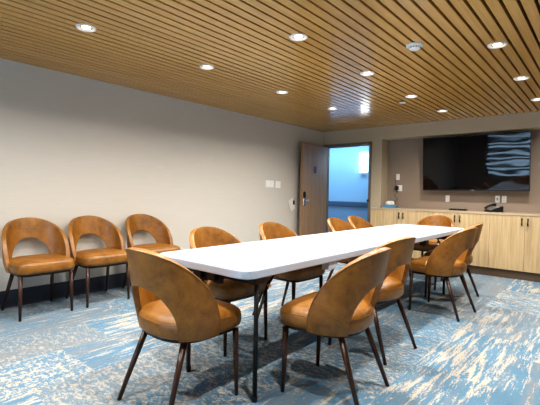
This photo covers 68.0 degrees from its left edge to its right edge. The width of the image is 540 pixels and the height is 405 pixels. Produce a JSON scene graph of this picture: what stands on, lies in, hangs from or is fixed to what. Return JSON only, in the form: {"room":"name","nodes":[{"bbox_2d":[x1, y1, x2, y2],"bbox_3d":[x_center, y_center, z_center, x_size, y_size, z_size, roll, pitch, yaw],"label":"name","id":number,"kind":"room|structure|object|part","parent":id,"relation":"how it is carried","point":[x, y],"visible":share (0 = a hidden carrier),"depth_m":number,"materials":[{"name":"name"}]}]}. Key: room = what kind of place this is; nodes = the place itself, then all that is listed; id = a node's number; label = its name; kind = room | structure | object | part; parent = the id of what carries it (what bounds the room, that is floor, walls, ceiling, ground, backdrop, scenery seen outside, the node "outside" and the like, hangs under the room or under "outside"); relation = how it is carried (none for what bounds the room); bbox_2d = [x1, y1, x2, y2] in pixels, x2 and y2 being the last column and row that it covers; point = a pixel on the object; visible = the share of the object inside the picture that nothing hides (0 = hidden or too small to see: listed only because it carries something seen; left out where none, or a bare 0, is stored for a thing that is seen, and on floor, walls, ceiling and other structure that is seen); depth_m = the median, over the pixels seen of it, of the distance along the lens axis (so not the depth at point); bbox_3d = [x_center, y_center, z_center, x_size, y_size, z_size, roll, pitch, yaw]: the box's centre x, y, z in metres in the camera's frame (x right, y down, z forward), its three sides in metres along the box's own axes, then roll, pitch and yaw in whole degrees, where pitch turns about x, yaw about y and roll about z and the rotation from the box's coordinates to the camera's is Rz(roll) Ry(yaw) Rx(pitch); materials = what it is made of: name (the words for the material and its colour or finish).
{"room":"conference room","nodes":[
{"label":"conference room","id":0,"kind":"room"},
{"bbox_2d":[0,58,322,290],"bbox_3d":[-1.923,-0.281,4.670,0.120,2.588,9.008,2,2,40],"label":"wall","id":1,"kind":"structure","parent":0,"point":[72,146],"depth_m":4.81,"materials":[{"name":"beige paint"}]},
{"bbox_2d":[0,272,130,308],"bbox_3d":[-1.894,0.931,4.658,0.016,0.167,9.008,2,2,40],"label":"baseboard","id":2,"kind":"structure","parent":1,"relation":"attached to","point":[40,293],"depth_m":4.25,"materials":[{"name":"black rubber"}]},
{"bbox_2d":[266,180,273,187],"bbox_3d":[-0.001,-0.317,6.818,0.010,0.120,0.200,2,2,40],"label":"light switch","id":3,"kind":"object","parent":1,"relation":"attached to","point":[269,183],"visible":1,"depth_m":6.82,"materials":[{"name":"white plastic"}]},
{"bbox_2d":[276,181,280,187],"bbox_3d":[0.145,-0.313,6.989,0.010,0.120,0.130,2,2,40],"label":"light switch","id":4,"kind":"object","parent":1,"relation":"attached to","point":[278,183],"visible":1,"depth_m":6.99,"materials":[{"name":"white plastic"}]},
{"bbox_2d":[288,198,294,210],"bbox_3d":[0.396,0.039,7.291,0.022,0.257,0.222,2,2,40],"label":"card","id":5,"kind":"object","parent":1,"relation":"attached to","point":[291,201],"visible":1,"depth_m":7.29,"materials":[{"name":"white paper"}]},
{"bbox_2d":[0,0,539,131],"bbox_3d":[0.325,-1.306,2.739,5.731,0.045,9.002,2,2,40],"label":"ceiling","id":6,"kind":"structure","parent":0,"point":[159,47],"depth_m":3.49,"materials":[{"name":"brown wood"}]},
{"bbox_2d":[76,23,95,31],"bbox_3d":[-1.390,-1.319,3.023,0.144,0.012,0.144,2,2,40],"label":"recessed light","id":7,"kind":"object","parent":6,"relation":"in","point":[85,26],"visible":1,"depth_m":3.02,"materials":[{"name":"white plastic"}]},
{"bbox_2d":[199,64,213,69],"bbox_3d":[-0.620,-1.327,3.924,0.144,0.012,0.144,2,2,40],"label":"recessed light","id":8,"kind":"object","parent":6,"relation":"in","point":[206,66],"visible":1,"depth_m":3.91,"materials":[{"name":"white plastic"}]},
{"bbox_2d":[289,33,307,40],"bbox_3d":[0.223,-1.290,3.125,0.144,0.012,0.144,2,2,40],"label":"recessed light","id":9,"kind":"object","parent":6,"relation":"in","point":[291,36],"visible":1,"depth_m":3.12,"materials":[{"name":"white plastic"}]},
{"bbox_2d":[360,71,374,75],"bbox_3d":[0.981,-1.299,4.029,0.144,0.012,0.144,2,2,40],"label":"recessed light","id":10,"kind":"object","parent":6,"relation":"in","point":[366,73],"visible":1,"depth_m":4.03,"materials":[{"name":"white plastic"}]},
{"bbox_2d":[406,42,422,50],"bbox_3d":[1.174,-1.258,3.251,0.132,0.044,0.132,2,2,40],"label":"smoke detector","id":11,"kind":"object","parent":6,"relation":"attached to","point":[414,46],"visible":1,"depth_m":3.21,"materials":[{"name":"white plastic"}]},
{"bbox_2d":[487,41,507,48],"bbox_3d":[1.824,-1.262,3.211,0.144,0.012,0.144,2,2,40],"label":"recessed light","id":12,"kind":"object","parent":6,"relation":"in","point":[498,43],"visible":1,"depth_m":3.20,"materials":[{"name":"white plastic"}]},
{"bbox_2d":[513,76,529,80],"bbox_3d":[2.577,-1.271,4.099,0.144,0.012,0.144,2,2,40],"label":"recessed light","id":13,"kind":"object","parent":6,"relation":"in","point":[520,78],"visible":1,"depth_m":4.10,"materials":[{"name":"white plastic"}]},
{"bbox_2d":[0,262,539,404],"bbox_3d":[0.400,1.132,2.942,5.742,0.060,9.376,2,2,40],"label":"floor","id":14,"kind":"structure","parent":0,"point":[57,354],"depth_m":2.87,"materials":[{"name":"carpet"}]},
{"bbox_2d":[1,217,74,321],"bbox_3d":[-2.213,0.594,3.804,0.595,0.879,0.576,2,2,40],"label":"dining chair","id":15,"kind":"object","parent":14,"relation":"on","point":[59,260],"visible":1,"depth_m":3.77,"materials":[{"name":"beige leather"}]},
{"bbox_3d":[-2.470,0.831,3.771,0.178,0.399,0.035,2,2,22],"label":"leg","id":16,"kind":"part","parent":15,"relation":"part of","materials":[{"name":"brown wood"}]},
{"bbox_3d":[-2.182,0.845,3.496,0.040,0.389,0.036,2,2,40],"label":"leg","id":17,"kind":"part","parent":15,"relation":"part of","materials":[{"name":"brown wood"}]},
{"bbox_3d":[-2.295,0.389,3.872,0.366,0.475,0.570,2,2,40],"label":"backrest","id":18,"kind":"part","parent":15,"relation":"part of","materials":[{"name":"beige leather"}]},
{"bbox_3d":[-2.176,0.638,3.772,0.435,0.022,0.452,2,2,40],"label":"seat frame","id":19,"kind":"part","parent":15,"relation":"part of","materials":[{"name":"brown metal"}]},
{"bbox_3d":[-2.174,0.567,3.771,0.495,0.120,0.512,2,2,40],"label":"seat","id":20,"kind":"part","parent":15,"relation":"part of","materials":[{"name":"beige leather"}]},
{"bbox_3d":[-2.219,0.828,4.065,0.035,0.399,0.178,0,2,-31],"label":"leg","id":21,"kind":"part","parent":15,"relation":"part of","materials":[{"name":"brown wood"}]},
{"bbox_3d":[-1.902,0.841,3.824,0.040,0.389,0.036,2,2,40],"label":"leg","id":22,"kind":"part","parent":15,"relation":"part of","materials":[{"name":"brown wood"}]},
{"bbox_2d":[65,215,129,307],"bbox_3d":[-1.830,0.590,4.253,0.595,0.879,0.576,2,2,40],"label":"dining chair","id":23,"kind":"object","parent":14,"relation":"on","point":[114,254],"visible":0.94,"depth_m":4.24,"materials":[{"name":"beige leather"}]},
{"bbox_3d":[-2.086,0.826,4.220,0.178,0.399,0.035,2,2,22],"label":"leg","id":24,"kind":"part","parent":23,"relation":"part of","materials":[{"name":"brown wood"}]},
{"bbox_3d":[-1.798,0.840,3.945,0.040,0.389,0.036,2,2,40],"label":"leg","id":25,"kind":"part","parent":23,"relation":"part of","materials":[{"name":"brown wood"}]},
{"bbox_3d":[-1.911,0.385,4.320,0.366,0.475,0.570,2,2,40],"label":"backrest","id":26,"kind":"part","parent":23,"relation":"part of","materials":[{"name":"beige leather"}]},
{"bbox_3d":[-1.791,0.563,4.219,0.495,0.120,0.512,2,2,40],"label":"seat","id":27,"kind":"part","parent":23,"relation":"part of","materials":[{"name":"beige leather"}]},
{"bbox_3d":[-1.792,0.634,4.221,0.435,0.022,0.452,2,2,40],"label":"seat frame","id":28,"kind":"part","parent":23,"relation":"part of","materials":[{"name":"brown metal"}]},
{"bbox_3d":[-1.835,0.824,4.513,0.035,0.399,0.178,0,2,-31],"label":"leg","id":29,"kind":"part","parent":23,"relation":"part of","materials":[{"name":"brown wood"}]},
{"bbox_3d":[-1.519,0.837,4.272,0.040,0.389,0.036,2,2,40],"label":"leg","id":30,"kind":"part","parent":23,"relation":"part of","materials":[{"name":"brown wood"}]},
{"bbox_2d":[122,214,179,287],"bbox_3d":[-1.411,0.585,4.743,0.595,0.879,0.576,2,2,39],"label":"dining chair","id":31,"kind":"object","parent":14,"relation":"on","point":[152,225],"visible":0.64,"depth_m":4.87,"materials":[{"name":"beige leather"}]},
{"bbox_3d":[-1.494,0.380,4.809,0.366,0.475,0.570,2,2,39],"label":"backrest","id":32,"kind":"part","parent":31,"relation":"part of","materials":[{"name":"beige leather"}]},
{"bbox_3d":[-1.372,0.558,4.710,0.495,0.120,0.512,2,2,39],"label":"seat","id":33,"kind":"part","parent":31,"relation":"part of","materials":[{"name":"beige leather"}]},
{"bbox_2d":[117,247,240,404],"bbox_3d":[-0.509,0.667,2.253,0.576,0.879,0.595,2,2,40],"label":"dining chair","id":34,"kind":"object","parent":14,"relation":"on","point":[173,305],"visible":1,"depth_m":2.03,"materials":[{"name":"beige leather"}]},
{"bbox_3d":[-0.768,0.902,2.258,0.178,0.399,0.035,0,2,-31],"label":"leg","id":35,"kind":"part","parent":34,"relation":"part of","materials":[{"name":"brown wood"}]},
{"bbox_3d":[-0.578,0.466,2.162,0.570,0.475,0.366,2,2,40],"label":"backrest","id":36,"kind":"part","parent":34,"relation":"part of","materials":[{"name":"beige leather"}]},
{"bbox_3d":[-0.474,0.914,2.007,0.035,0.399,0.178,2,2,22],"label":"leg","id":37,"kind":"part","parent":34,"relation":"part of","materials":[{"name":"brown wood"}]},
{"bbox_3d":[-0.526,0.900,2.575,0.036,0.389,0.040,2,2,40],"label":"leg","id":38,"kind":"part","parent":34,"relation":"part of","materials":[{"name":"brown wood"}]},
{"bbox_3d":[-0.475,0.638,2.290,0.512,0.120,0.495,2,2,40],"label":"seat","id":39,"kind":"part","parent":34,"relation":"part of","materials":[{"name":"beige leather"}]},
{"bbox_3d":[-0.477,0.709,2.292,0.452,0.022,0.435,2,2,40],"label":"seat frame","id":40,"kind":"part","parent":34,"relation":"part of","materials":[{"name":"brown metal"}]},
{"bbox_3d":[-0.199,0.913,2.295,0.036,0.389,0.040,2,2,40],"label":"leg","id":41,"kind":"part","parent":34,"relation":"part of","materials":[{"name":"brown wood"}]},
{"bbox_2d":[189,226,268,356],"bbox_3d":[-0.350,0.647,3.153,0.595,0.879,0.576,2,2,40],"label":"dining chair","id":42,"kind":"object","parent":14,"relation":"on","point":[229,291],"visible":0.46,"depth_m":3.06,"materials":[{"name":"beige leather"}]},
{"bbox_3d":[-0.432,0.441,3.221,0.366,0.475,0.570,2,2,40],"label":"backrest","id":43,"kind":"part","parent":42,"relation":"part of","materials":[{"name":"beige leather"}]},
{"bbox_3d":[-0.319,0.897,2.845,0.040,0.389,0.036,2,2,40],"label":"leg","id":44,"kind":"part","parent":42,"relation":"part of","materials":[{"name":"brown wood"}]},
{"bbox_3d":[-0.311,0.620,3.120,0.495,0.120,0.512,2,2,40],"label":"seat","id":45,"kind":"part","parent":42,"relation":"part of","materials":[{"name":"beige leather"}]},
{"bbox_3d":[-0.313,0.691,3.122,0.435,0.022,0.452,2,2,40],"label":"seat frame","id":46,"kind":"part","parent":42,"relation":"part of","materials":[{"name":"brown metal"}]},
{"bbox_3d":[-0.039,0.894,3.173,0.040,0.389,0.036,2,2,40],"label":"leg","id":47,"kind":"part","parent":42,"relation":"part of","materials":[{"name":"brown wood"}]},
{"bbox_2d":[252,222,324,314],"bbox_3d":[0.173,0.640,3.804,0.595,0.879,0.576,2,2,40],"label":"dining chair","id":48,"kind":"object","parent":14,"relation":"on","point":[267,230],"visible":0.44,"depth_m":3.73,"materials":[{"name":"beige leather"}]},
{"bbox_3d":[0.092,0.434,3.872,0.366,0.475,0.570,2,2,40],"label":"backrest","id":49,"kind":"part","parent":48,"relation":"part of","materials":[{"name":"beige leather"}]},
{"bbox_3d":[0.168,0.873,4.065,0.035,0.399,0.178,0,2,-31],"label":"leg","id":50,"kind":"part","parent":48,"relation":"part of","materials":[{"name":"brown wood"}]},
{"bbox_3d":[0.205,0.890,3.497,0.040,0.389,0.036,2,2,40],"label":"leg","id":51,"kind":"part","parent":48,"relation":"part of","materials":[{"name":"brown wood"}]},
{"bbox_3d":[0.211,0.684,3.773,0.435,0.022,0.452,2,2,40],"label":"seat frame","id":52,"kind":"part","parent":48,"relation":"part of","materials":[{"name":"brown metal"}]},
{"bbox_3d":[0.212,0.613,3.771,0.495,0.120,0.512,2,2,40],"label":"seat","id":53,"kind":"part","parent":48,"relation":"part of","materials":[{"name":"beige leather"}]},
{"bbox_3d":[0.484,0.887,3.824,0.040,0.389,0.036,2,2,40],"label":"leg","id":54,"kind":"part","parent":48,"relation":"part of","materials":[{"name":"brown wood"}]},
{"bbox_2d":[160,224,463,402],"bbox_3d":[0.890,0.710,3.943,0.878,0.750,4.110,2,2,40],"label":"folding table","id":55,"kind":"object","parent":14,"relation":"on","point":[247,262],"visible":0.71,"depth_m":2.74,"materials":[{"name":"white plastic"}]},
{"bbox_3d":[-0.080,0.755,2.226,0.027,0.688,0.027,2,2,40],"label":"leg","id":56,"kind":"part","parent":55,"relation":"part of","materials":[{"name":"black metal"}]},
{"bbox_3d":[2.067,0.731,4.739,0.027,0.688,0.027,2,2,40],"label":"leg","id":57,"kind":"part","parent":55,"relation":"part of","materials":[{"name":"black metal"}]},
{"bbox_2d":[280,247,390,404],"bbox_3d":[0.404,0.681,2.386,0.595,0.879,0.576,2,2,34],"label":"dining chair","id":58,"kind":"object","parent":14,"relation":"on","point":[343,307],"visible":1,"depth_m":2.15,"materials":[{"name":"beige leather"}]},
{"bbox_3d":[0.087,0.917,2.346,0.040,0.389,0.036,2,2,34],"label":"leg","id":59,"kind":"part","parent":58,"relation":"part of","materials":[{"name":"brown wood"}]},
{"bbox_3d":[0.331,0.913,2.701,0.040,0.389,0.036,2,2,34],"label":"leg","id":60,"kind":"part","parent":58,"relation":"part of","materials":[{"name":"brown wood"}]},
{"bbox_3d":[0.362,0.722,2.416,0.435,0.022,0.452,2,2,34],"label":"seat frame","id":61,"kind":"part","parent":58,"relation":"part of","materials":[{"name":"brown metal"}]},
{"bbox_3d":[0.363,0.651,2.414,0.495,0.120,0.512,2,2,34],"label":"seat","id":62,"kind":"part","parent":58,"relation":"part of","materials":[{"name":"beige leather"}]},
{"bbox_3d":[0.427,0.928,2.139,0.035,0.399,0.178,0,2,-37],"label":"leg","id":63,"kind":"part","parent":58,"relation":"part of","materials":[{"name":"brown wood"}]},
{"bbox_3d":[0.501,0.482,2.317,0.366,0.475,0.570,2,2,34],"label":"backrest","id":64,"kind":"part","parent":58,"relation":"part of","materials":[{"name":"beige leather"}]},
{"bbox_3d":[0.646,0.924,2.458,0.178,0.399,0.035,2,2,16],"label":"leg","id":65,"kind":"part","parent":58,"relation":"part of","materials":[{"name":"brown wood"}]},
{"bbox_2d":[326,218,361,281],"bbox_3d":[0.954,0.631,4.702,0.595,0.879,0.576,2,2,40],"label":"dining chair","id":66,"kind":"object","parent":14,"relation":"on","point":[334,224],"visible":0.31,"depth_m":4.85,"materials":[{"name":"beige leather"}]},
{"bbox_3d":[0.697,0.868,4.670,0.178,0.399,0.035,2,2,22],"label":"leg","id":67,"kind":"part","parent":66,"relation":"part of","materials":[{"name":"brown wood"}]},
{"bbox_3d":[0.872,0.426,4.770,0.366,0.475,0.570,2,2,40],"label":"backrest","id":68,"kind":"part","parent":66,"relation":"part of","materials":[{"name":"beige leather"}]},
{"bbox_3d":[0.993,0.604,4.669,0.495,0.120,0.512,2,2,40],"label":"seat","id":69,"kind":"part","parent":66,"relation":"part of","materials":[{"name":"beige leather"}]},
{"bbox_2d":[347,216,373,228],"bbox_3d":[1.297,0.625,5.212,0.595,0.879,0.576,2,2,40],"label":"dining chair","id":70,"kind":"object","parent":14,"relation":"on","point":[357,222],"visible":0.22,"depth_m":5.42,"materials":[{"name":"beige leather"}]},
{"bbox_2d":[328,236,416,364],"bbox_3d":[0.794,0.671,3.061,0.576,0.879,0.595,0,2,-43],"label":"dining chair","id":71,"kind":"object","parent":14,"relation":"on","point":[399,261],"visible":0.56,"depth_m":2.85,"materials":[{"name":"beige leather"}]},
{"bbox_3d":[0.764,0.917,2.814,0.035,0.399,0.178,0,2,-25],"label":"leg","id":72,"kind":"part","parent":71,"relation":"part of","materials":[{"name":"brown wood"}]},
{"bbox_3d":[0.759,0.712,3.099,0.452,0.022,0.435,0,2,-43],"label":"seat frame","id":73,"kind":"part","parent":71,"relation":"part of","materials":[{"name":"brown metal"}]},
{"bbox_3d":[0.760,0.641,3.097,0.512,0.120,0.495,0,2,-43],"label":"seat","id":74,"kind":"part","parent":71,"relation":"part of","materials":[{"name":"beige leather"}]},
{"bbox_3d":[0.875,0.472,2.974,0.570,0.475,0.366,0,2,-43],"label":"backrest","id":75,"kind":"part","parent":71,"relation":"part of","materials":[{"name":"beige leather"}]},
{"bbox_3d":[1.044,0.915,3.080,0.178,0.399,0.035,2,2,28],"label":"leg","id":76,"kind":"part","parent":71,"relation":"part of","materials":[{"name":"brown wood"}]},
{"bbox_2d":[371,209,376,226],"bbox_3d":[1.990,0.567,7.256,0.111,0.906,0.517,2,2,40],"label":"end panel","id":77,"kind":"object","parent":14,"relation":"on","point":[373,211],"visible":0.05,"depth_m":7.04,"materials":[{"name":"brown wood"}]},
{"bbox_2d":[376,209,427,258],"bbox_3d":[2.356,0.583,6.915,0.886,0.906,0.561,2,2,40],"label":"base cabinet","id":78,"kind":"object","parent":14,"relation":"on","point":[384,217],"visible":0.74,"depth_m":6.72,"materials":[{"name":"brown wood"}]},
{"bbox_3d":[2.039,0.516,6.882,0.440,0.777,0.020,2,2,40],"label":"door","id":79,"kind":"part","parent":78,"relation":"part of","materials":[{"name":"brown wood"}]},
{"bbox_3d":[2.376,0.530,6.594,0.440,0.777,0.020,2,2,40],"label":"door","id":80,"kind":"part","parent":78,"relation":"part of","materials":[{"name":"brown wood"}]},
{"bbox_2d":[370,207,539,216],"bbox_3d":[3.344,0.156,6.095,3.660,0.025,0.537,2,2,40],"label":"countertop","id":81,"kind":"structure","parent":78,"relation":"on","point":[383,208],"depth_m":6.16,"materials":[{"name":"stone"}]},
{"bbox_2d":[383,201,396,207],"bbox_3d":[2.162,0.030,7.209,0.230,0.124,0.120,2,2,35],"label":"tissue box","id":82,"kind":"object","parent":81,"relation":"on","point":[388,204],"visible":1,"depth_m":7.17,"materials":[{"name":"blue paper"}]},
{"bbox_2d":[449,208,466,210],"bbox_3d":[3.063,0.115,6.511,0.250,0.025,0.152,2,2,38],"label":"media box","id":83,"kind":"object","parent":81,"relation":"on","point":[450,208],"visible":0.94,"depth_m":6.43,"materials":[{"name":"black plastic"}]},
{"bbox_2d":[484,203,502,211],"bbox_3d":[3.428,0.078,6.160,0.211,0.131,0.221,1,1,2],"label":"desk phone","id":84,"kind":"object","parent":81,"relation":"on","point":[495,208],"visible":0.99,"depth_m":6.09,"materials":[{"name":"black plastic"}]},
{"bbox_2d":[409,215,453,280],"bbox_3d":[2.344,0.630,5.787,0.576,0.879,0.595,2,2,40],"label":"dining chair","id":85,"kind":"object","parent":14,"relation":"on","point":[434,220],"visible":0.39,"depth_m":5.87,"materials":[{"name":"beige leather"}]},
{"bbox_3d":[2.312,0.602,5.748,0.512,0.120,0.495,2,2,40],"label":"seat","id":86,"kind":"part","parent":85,"relation":"part of","materials":[{"name":"beige leather"}]},
{"bbox_3d":[2.421,0.427,5.867,0.570,0.475,0.366,2,2,40],"label":"backrest","id":87,"kind":"part","parent":85,"relation":"part of","materials":[{"name":"beige leather"}]},
{"bbox_2d":[408,227,477,321],"bbox_3d":[1.750,0.664,4.034,0.576,0.879,0.595,0,2,-44],"label":"dining chair","id":88,"kind":"object","parent":14,"relation":"on","point":[449,259],"visible":0.97,"depth_m":3.81,"materials":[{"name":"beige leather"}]},
{"bbox_3d":[1.430,0.899,4.054,0.036,0.389,0.040,0,2,-44],"label":"leg","id":89,"kind":"part","parent":88,"relation":"part of","materials":[{"name":"brown wood"}]},
{"bbox_3d":[1.737,0.897,4.356,0.036,0.389,0.040,0,2,-44],"label":"leg","id":90,"kind":"part","parent":88,"relation":"part of","materials":[{"name":"brown wood"}]},
{"bbox_3d":[1.714,0.705,4.070,0.452,0.022,0.435,0,2,-44],"label":"seat frame","id":91,"kind":"part","parent":88,"relation":"part of","materials":[{"name":"brown metal"}]},
{"bbox_3d":[1.716,0.634,4.069,0.512,0.120,0.495,0,2,-44],"label":"seat","id":92,"kind":"part","parent":88,"relation":"part of","materials":[{"name":"beige leather"}]},
{"bbox_3d":[1.833,0.466,3.948,0.570,0.475,0.366,0,2,-44],"label":"backrest","id":93,"kind":"part","parent":88,"relation":"part of","materials":[{"name":"beige leather"}]},
{"bbox_3d":[1.724,0.910,3.786,0.035,0.399,0.178,0,2,-26],"label":"leg","id":94,"kind":"part","parent":88,"relation":"part of","materials":[{"name":"brown wood"}]},
{"bbox_3d":[2.000,0.908,4.056,0.178,0.399,0.035,2,2,27],"label":"leg","id":95,"kind":"part","parent":88,"relation":"part of","materials":[{"name":"brown wood"}]},
{"bbox_2d":[423,223,482,304],"bbox_3d":[2.111,0.656,4.610,0.595,0.879,0.576,2,2,35],"label":"dining chair","id":96,"kind":"object","parent":14,"relation":"on","point":[479,226],"visible":0.29,"depth_m":4.57,"materials":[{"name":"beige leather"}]},
{"bbox_3d":[1.793,0.892,4.575,0.040,0.389,0.036,2,2,35],"label":"leg","id":97,"kind":"part","parent":96,"relation":"part of","materials":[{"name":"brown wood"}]},
{"bbox_3d":[2.043,0.888,4.926,0.040,0.389,0.036,2,2,35],"label":"leg","id":98,"kind":"part","parent":96,"relation":"part of","materials":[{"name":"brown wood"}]},
{"bbox_3d":[2.071,0.626,4.639,0.495,0.120,0.512,2,2,35],"label":"seat","id":99,"kind":"part","parent":96,"relation":"part of","materials":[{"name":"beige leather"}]},
{"bbox_3d":[2.354,0.899,4.677,0.178,0.399,0.035,2,2,17],"label":"leg","id":100,"kind":"part","parent":96,"relation":"part of","materials":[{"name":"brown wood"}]},
{"bbox_3d":[2.207,0.457,4.540,0.366,0.475,0.570,2,2,35],"label":"backrest","id":101,"kind":"part","parent":96,"relation":"part of","materials":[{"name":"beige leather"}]},
{"bbox_2d":[428,212,489,274],"bbox_3d":[3.030,0.611,6.340,0.886,0.906,0.561,2,2,40],"label":"base cabinet","id":102,"kind":"object","parent":14,"relation":"on","point":[479,265],"visible":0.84,"depth_m":5.97,"materials":[{"name":"brown wood"}]},
{"bbox_3d":[2.713,0.544,6.306,0.440,0.777,0.020,2,2,40],"label":"door","id":103,"kind":"part","parent":102,"relation":"part of","materials":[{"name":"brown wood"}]},
{"bbox_3d":[3.050,0.558,6.019,0.440,0.777,0.020,2,2,40],"label":"door","id":104,"kind":"part","parent":102,"relation":"part of","materials":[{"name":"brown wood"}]},
{"bbox_2d":[488,214,539,281],"bbox_3d":[3.704,0.639,5.764,0.886,0.906,0.561,2,2,40],"label":"base cabinet","id":105,"kind":"object","parent":14,"relation":"on","point":[514,241],"visible":1,"depth_m":5.66,"materials":[{"name":"brown wood"}]},
{"bbox_3d":[3.386,0.572,5.731,0.440,0.777,0.020,2,2,40],"label":"door","id":106,"kind":"part","parent":105,"relation":"part of","materials":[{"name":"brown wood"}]},
{"bbox_3d":[3.723,0.586,5.443,0.440,0.777,0.020,2,2,40],"label":"door","id":107,"kind":"part","parent":105,"relation":"part of","materials":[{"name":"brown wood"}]},
{"bbox_2d":[328,146,368,232],"bbox_3d":[1.768,-0.333,9.140,4.000,2.600,0.100,2,2,40],"label":"wall","id":108,"kind":"structure","parent":0,"point":[346,183],"depth_m":9.08,"materials":[{"name":"blue paint"}]},
{"bbox_2d":[328,201,367,207],"bbox_3d":[1.718,0.036,9.099,4.000,0.118,0.034,2,2,40],"label":"trim","id":109,"kind":"structure","parent":108,"relation":"attached to","point":[331,203],"depth_m":9.04,"materials":[{"name":"blue wood"}]},
{"bbox_2d":[359,152,366,172],"bbox_3d":[2.042,-0.880,8.772,0.176,0.458,0.097,2,2,40],"label":"wall sconce","id":110,"kind":"object","parent":108,"relation":"attached to","point":[363,155],"visible":1,"depth_m":8.72,"materials":[{"name":"silver metal"}]},
{"bbox_2d":[323,110,539,223],"bbox_3d":[3.305,-0.226,6.371,5.862,2.588,0.368,2,2,40],"label":"wall","id":111,"kind":"structure","parent":0,"point":[380,137],"depth_m":6.91,"materials":[{"name":"beige paint"}]},
{"bbox_2d":[299,141,371,235],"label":"door","id":112,"kind":"structure","parent":111,"relation":"in","point":[314,168],"depth_m":7.54,"materials":[{"name":"brown wood"}]},
{"bbox_3d":[1.498,-0.069,7.750,1.036,2.134,0.143,2,2,40],"label":"frame","id":113,"kind":"part","parent":112,"relation":"part of","materials":[{"name":"grey paint"}]},
{"bbox_2d":[387,130,539,212],"bbox_3d":[3.586,-0.008,6.309,3.620,2.165,0.100,2,2,40],"label":"wall niche","id":114,"kind":"object","parent":111,"relation":"in","point":[405,157],"visible":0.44,"depth_m":6.88,"materials":[{"name":"beige paint"}]},
{"bbox_2d":[394,180,398,204],"bbox_3d":[2.304,-0.168,7.285,0.069,0.519,0.067,2,2,40],"label":"charger","id":115,"kind":"object","parent":114,"relation":"attached to","point":[396,187],"visible":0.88,"depth_m":7.27,"materials":[{"name":"black plastic"}]},
{"bbox_2d":[423,131,530,190],"bbox_3d":[3.249,-0.624,6.378,1.555,0.878,0.223,2,2,40],"label":"television","id":116,"kind":"object","parent":114,"relation":"attached to","point":[494,161],"visible":1,"depth_m":6.26,"materials":[{"name":"black plastic"}]},
{"bbox_2d":[495,196,499,202],"bbox_3d":[3.558,-0.052,6.259,0.064,0.108,0.011,2,2,40],"label":"wall plate","id":117,"kind":"object","parent":114,"relation":"attached to","point":[497,198],"visible":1,"depth_m":6.26,"materials":[{"name":"white plastic"}]},
{"bbox_2d":[502,196,506,202],"bbox_3d":[3.629,-0.050,6.200,0.064,0.108,0.009,2,2,40],"label":"wall outlet","id":118,"kind":"object","parent":114,"relation":"attached to","point":[504,198],"visible":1,"depth_m":6.20,"materials":[{"name":"white plastic"}]},
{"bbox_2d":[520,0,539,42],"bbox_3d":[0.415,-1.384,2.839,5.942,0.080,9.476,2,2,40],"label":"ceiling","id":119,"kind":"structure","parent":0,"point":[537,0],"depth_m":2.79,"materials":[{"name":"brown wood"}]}
]}

